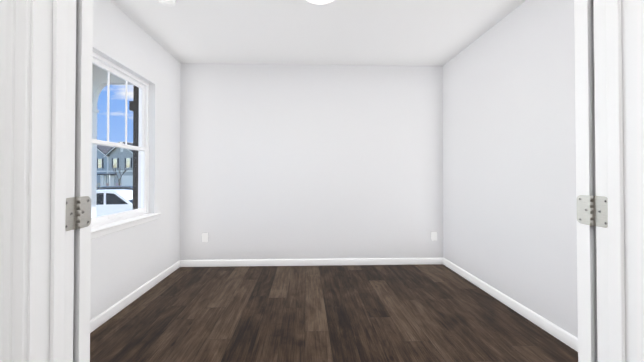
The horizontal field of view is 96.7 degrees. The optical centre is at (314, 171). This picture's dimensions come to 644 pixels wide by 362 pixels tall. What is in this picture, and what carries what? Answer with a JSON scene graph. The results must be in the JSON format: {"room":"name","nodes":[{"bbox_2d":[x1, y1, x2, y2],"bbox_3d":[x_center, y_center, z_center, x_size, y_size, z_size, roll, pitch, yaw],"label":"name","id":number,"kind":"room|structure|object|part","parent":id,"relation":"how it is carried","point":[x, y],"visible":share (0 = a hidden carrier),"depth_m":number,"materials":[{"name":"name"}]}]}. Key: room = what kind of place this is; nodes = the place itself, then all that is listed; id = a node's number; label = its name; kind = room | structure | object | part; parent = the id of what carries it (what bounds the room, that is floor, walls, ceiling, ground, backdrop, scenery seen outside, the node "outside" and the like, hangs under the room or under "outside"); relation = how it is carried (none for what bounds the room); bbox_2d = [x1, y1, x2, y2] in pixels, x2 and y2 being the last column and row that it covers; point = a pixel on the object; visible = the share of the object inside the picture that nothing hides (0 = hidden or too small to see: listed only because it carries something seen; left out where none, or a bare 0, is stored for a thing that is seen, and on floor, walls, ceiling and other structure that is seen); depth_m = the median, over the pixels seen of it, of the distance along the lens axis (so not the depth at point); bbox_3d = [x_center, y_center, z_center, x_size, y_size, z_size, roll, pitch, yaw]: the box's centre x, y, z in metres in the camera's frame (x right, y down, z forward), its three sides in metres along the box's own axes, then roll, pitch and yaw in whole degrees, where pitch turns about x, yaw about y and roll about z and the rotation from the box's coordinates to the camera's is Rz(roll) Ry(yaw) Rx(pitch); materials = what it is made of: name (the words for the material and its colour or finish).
{"room":"empty room","nodes":[
{"label":"empty room","id":0,"kind":"room"},
{"bbox_2d":[90,0,179,320],"bbox_3d":[-1.849,-0.111,2.214,0.180,2.740,3.264,0,-1,-2],"label":"wall","id":1,"kind":"structure","parent":0,"point":[126,262],"depth_m":3.08,"materials":[{"name":"white paint"}]},
{"bbox_2d":[91,52,148,227],"bbox_3d":[-1.854,-0.255,2.273,0.068,1.465,1.860,0,-1,-2],"label":"window unit","id":2,"kind":"structure","parent":1,"relation":"in","point":[109,67],"depth_m":2.87,"materials":[{"name":"white plastic"}]},
{"bbox_2d":[107,71,126,144],"bbox_3d":[-1.887,-0.586,2.741,0.010,0.650,0.278,0,-1,-2],"label":"grille","id":3,"kind":"object","parent":2,"relation":"attached to","point":[122,77],"depth_m":2.68,"materials":[{"name":"white plastic"}]},
{"bbox_3d":[-1.887,-0.586,2.741,0.004,0.658,0.794,0,-1,-2],"label":"glass","id":4,"kind":"part","parent":2,"relation":"part of","materials":[{"name":"clear glass"}]},
{"bbox_3d":[-1.858,0.082,2.734,0.004,0.630,0.794,0,-1,-2],"label":"glass","id":5,"kind":"part","parent":2,"relation":"part of","materials":[{"name":"clear glass"}]},
{"bbox_3d":[-1.887,-0.589,2.741,0.025,0.724,0.866,0,-1,-2],"label":"sash","id":6,"kind":"part","parent":2,"relation":"part of","materials":[{"name":"white plastic"}]},
{"bbox_3d":[-1.853,0.088,2.734,0.035,0.704,0.866,0,-1,-2],"label":"sash","id":7,"kind":"part","parent":2,"relation":"part of","materials":[{"name":"white plastic"}]},
{"bbox_2d":[91,215,157,239],"bbox_3d":[-1.754,0.507,2.268,0.014,0.056,1.950,0,-1,-2],"label":"trim","id":8,"kind":"structure","parent":1,"relation":"attached to","point":[116,229],"depth_m":2.60,"materials":[{"name":"white wood"}]},
{"bbox_2d":[91,213,160,232],"bbox_3d":[-1.772,0.469,2.267,0.108,0.020,1.990,0,-1,-2],"label":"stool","id":9,"kind":"object","parent":1,"relation":"attached to","point":[114,224],"visible":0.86,"depth_m":2.60,"materials":[{"name":"white wood"}]},
{"bbox_2d":[90,261,179,332],"bbox_3d":[-1.754,1.215,2.253,0.013,0.088,3.137,0,-1,-2],"label":"baseboard","id":10,"kind":"structure","parent":1,"relation":"attached to","point":[96,322],"depth_m":2.72,"materials":[{"name":"white wood"}]},
{"bbox_2d":[179,63,442,259],"bbox_3d":[-0.050,-0.091,3.966,3.891,2.740,0.120,0,-1,-2],"label":"wall","id":11,"kind":"structure","parent":0,"point":[288,161],"depth_m":3.91,"materials":[{"name":"white paint"}]},
{"bbox_2d":[202,233,207,241],"bbox_3d":[-1.473,0.892,3.845,0.083,0.125,0.007,0,-1,-2],"label":"electrical outlet","id":12,"kind":"object","parent":11,"relation":"attached to","point":[204,237],"visible":1,"depth_m":3.84,"materials":[{"name":"white plastic"}]},
{"bbox_2d":[179,258,442,266],"bbox_3d":[-0.018,1.234,3.886,3.591,0.088,0.013,0,-1,-2],"label":"baseboard","id":13,"kind":"structure","parent":11,"relation":"attached to","point":[302,262],"depth_m":3.88,"materials":[{"name":"white wood"}]},
{"bbox_2d":[431,232,436,240],"bbox_3d":[1.647,0.893,3.948,0.083,0.125,0.007,0,-1,-2],"label":"electrical outlet","id":14,"kind":"object","parent":11,"relation":"attached to","point":[433,236],"visible":1,"depth_m":3.95,"materials":[{"name":"white plastic"}]},
{"bbox_2d":[111,0,525,65],"bbox_3d":[0.002,-1.559,0.668,4.367,0.120,6.910,0,-1,-2],"label":"ceiling","id":15,"kind":"structure","parent":0,"point":[393,32],"depth_m":2.95,"materials":[{"name":"white paint"}]},
{"bbox_2d":[158,0,175,5],"bbox_3d":[-1.261,-1.457,2.441,0.140,0.044,0.140,0,-1,-2],"label":"smoke detector","id":16,"kind":"object","parent":15,"relation":"attached to","point":[168,2],"visible":1,"depth_m":2.44,"materials":[{"name":"white plastic"}]},
{"bbox_2d":[307,0,332,3],"bbox_3d":[0.045,-1.418,2.274,0.344,0.125,0.344,0,-1,-2],"label":"flush ceiling light","id":17,"kind":"object","parent":15,"relation":"attached to","point":[320,1],"visible":1,"depth_m":2.33,"materials":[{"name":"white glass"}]},
{"bbox_2d":[90,264,577,361],"bbox_3d":[0.002,1.291,0.635,4.367,0.100,6.910,0,-1,-2],"label":"floor","id":18,"kind":"structure","parent":0,"point":[392,313],"depth_m":2.40,"materials":[{"name":"brown wood"}]},
{"bbox_2d":[442,0,577,337],"bbox_3d":[1.890,-0.110,2.338,0.120,2.740,3.264,0,-1,-2],"label":"wall","id":19,"kind":"structure","parent":0,"point":[509,174],"depth_m":2.56,"materials":[{"name":"white paint"}]},
{"bbox_2d":[443,258,577,351],"bbox_3d":[1.822,1.216,2.371,0.013,0.088,3.137,0,-1,-2],"label":"baseboard","id":20,"kind":"structure","parent":19,"relation":"attached to","point":[561,334],"depth_m":2.51,"materials":[{"name":"white wood"}]},
{"bbox_3d":[0.088,-0.129,0.702,3.591,2.740,0.114,0,-1,-2],"label":"wall","id":21,"kind":"structure","parent":0,"visible":0},
{"bbox_2d":[0,0,75,361],"bbox_3d":[-0.659,0.166,0.674,0.088,2.151,0.155,0,-1,-2],"label":"door frame","id":22,"kind":"structure","parent":21,"relation":"attached to","point":[39,240],"depth_m":0.62,"materials":[{"name":"white wood"}]},
{"bbox_2d":[65,197,79,230],"bbox_3d":[-0.614,0.108,0.723,0.011,0.085,0.047,0,-1,-2],"label":"jamb hinge leaf","id":23,"kind":"object","parent":21,"relation":"attached to","point":[72,215],"visible":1,"depth_m":0.73,"materials":[{"name":"silver metal"}]},
{"bbox_2d":[73,0,92,361],"bbox_3d":[-0.958,0.216,0.777,0.691,2.032,0.040,0,-1,2],"label":"door","id":24,"kind":"structure","parent":21,"relation":"in","point":[83,165],"depth_m":0.76,"materials":[{"name":"white wood"}]},
{"bbox_3d":[-0.615,0.108,0.766,0.004,0.083,0.039,0,-1,2],"label":"left door hinge leaf","id":25,"kind":"part","parent":24,"relation":"part of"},
{"bbox_2d":[575,0,596,361],"bbox_3d":[1.104,0.217,0.845,0.691,2.032,0.040,0,-1,-6],"label":"door","id":26,"kind":"structure","parent":21,"relation":"in","point":[585,185],"depth_m":0.81,"materials":[{"name":"white wood"}]},
{"bbox_3d":[0.763,0.109,0.811,0.004,0.083,0.039,0,-1,-6],"label":"right door hinge leaf","id":27,"kind":"part","parent":26,"relation":"part of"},
{"bbox_2d":[590,195,607,227],"bbox_3d":[0.764,0.108,0.768,0.011,0.085,0.047,0,-1,-2],"label":"jamb hinge leaf","id":28,"kind":"object","parent":21,"relation":"attached to","point":[598,211],"visible":1,"depth_m":0.77,"materials":[{"name":"silver metal"}]},
{"bbox_2d":[605,0,625,361],"bbox_3d":[0.764,0.220,0.725,0.010,2.044,0.031,0,-1,-2],"label":"door frame","id":29,"kind":"object","parent":21,"relation":"attached to","point":[616,269],"visible":1,"depth_m":0.72,"materials":[{"name":"white wood"}]},
{"bbox_2d":[593,0,643,361],"bbox_3d":[0.813,0.166,0.733,0.088,2.151,0.136,0,-1,-2],"label":"door frame","id":30,"kind":"structure","parent":21,"relation":"attached to","point":[632,15],"depth_m":0.70,"materials":[{"name":"white wood"}]},
{"label":"outside","id":31,"kind":"structure","parent":0,"visible":0},
{"bbox_3d":[-72.042,3.062,37.609,138.396,0.300,200.000,0,-1,-2],"label":"ground","id":32,"kind":"structure","parent":31,"visible":0},
{"bbox_2d":[97,145,112,186],"bbox_3d":[-35.420,-0.792,53.116,7.300,7.760,12.300,0,-1,20],"label":"house","id":33,"kind":"structure","parent":32,"relation":"on","point":[101,161],"depth_m":47.58,"materials":[{"name":"white"}]},
{"bbox_2d":[96,189,132,216],"bbox_3d":[-10.032,1.808,14.052,5.105,1.770,1.930,0,-1,-12],"label":"car","id":34,"kind":"object","parent":32,"relation":"on","point":[106,197],"depth_m":13.28,"materials":[{"name":"white metal"}]},
{"bbox_2d":[97,186,132,189],"bbox_3d":[-13.664,1.938,21.035,4.705,1.670,1.930,0,-1,-14],"label":"car","id":35,"kind":"object","parent":32,"relation":"on","point":[119,187],"depth_m":20.18,"materials":[{"name":"grey"}]},
{"bbox_2d":[102,142,132,185],"bbox_3d":[-29.223,-0.818,50.847,7.300,7.760,12.300,0,-1,20],"label":"house","id":36,"kind":"structure","parent":32,"relation":"on","point":[126,161],"depth_m":46.10,"materials":[{"name":"grey"}]},
{"bbox_3d":[-41.460,2.806,29.614,69.000,0.030,26.000,0,-1,-2],"label":"lawn","id":37,"kind":"structure","parent":32,"relation":"on","visible":0},
{"bbox_2d":[113,164,129,185],"bbox_3d":[-25.685,0.880,37.497,2.690,4.060,1.772,0,-1,-2],"label":"tree","id":38,"kind":"object","parent":37,"relation":"on","point":[119,180],"depth_m":37.64,"materials":[{"name":"grey plant"}]},
{"bbox_3d":[-3.556,1.929,3.523,3.146,1.190,6.130,0,-1,-2],"label":"porch","id":39,"kind":"object","parent":32,"relation":"on","visible":0},
{"bbox_2d":[91,82,98,217],"bbox_3d":[-4.972,-0.294,6.348,0.220,3.320,0.220,0,-1,-2],"label":"porch column","id":40,"kind":"structure","parent":39,"relation":"on","point":[95,111],"depth_m":6.36,"materials":[{"name":"white"}]},
{"bbox_2d":[92,64,132,107],"bbox_3d":[-3.484,-1.967,3.494,3.006,1.020,5.980,0,-1,-2],"label":"beam","id":41,"kind":"structure","parent":40,"relation":"on","point":[97,90],"depth_m":6.31,"materials":[{"name":"white"}]},
{"bbox_2d":[129,86,138,209],"bbox_3d":[-4.005,-0.292,6.380,0.195,3.316,0.120,0,-1,-2],"label":"post","id":42,"kind":"object","parent":39,"relation":"on","point":[134,105],"depth_m":6.33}
]}

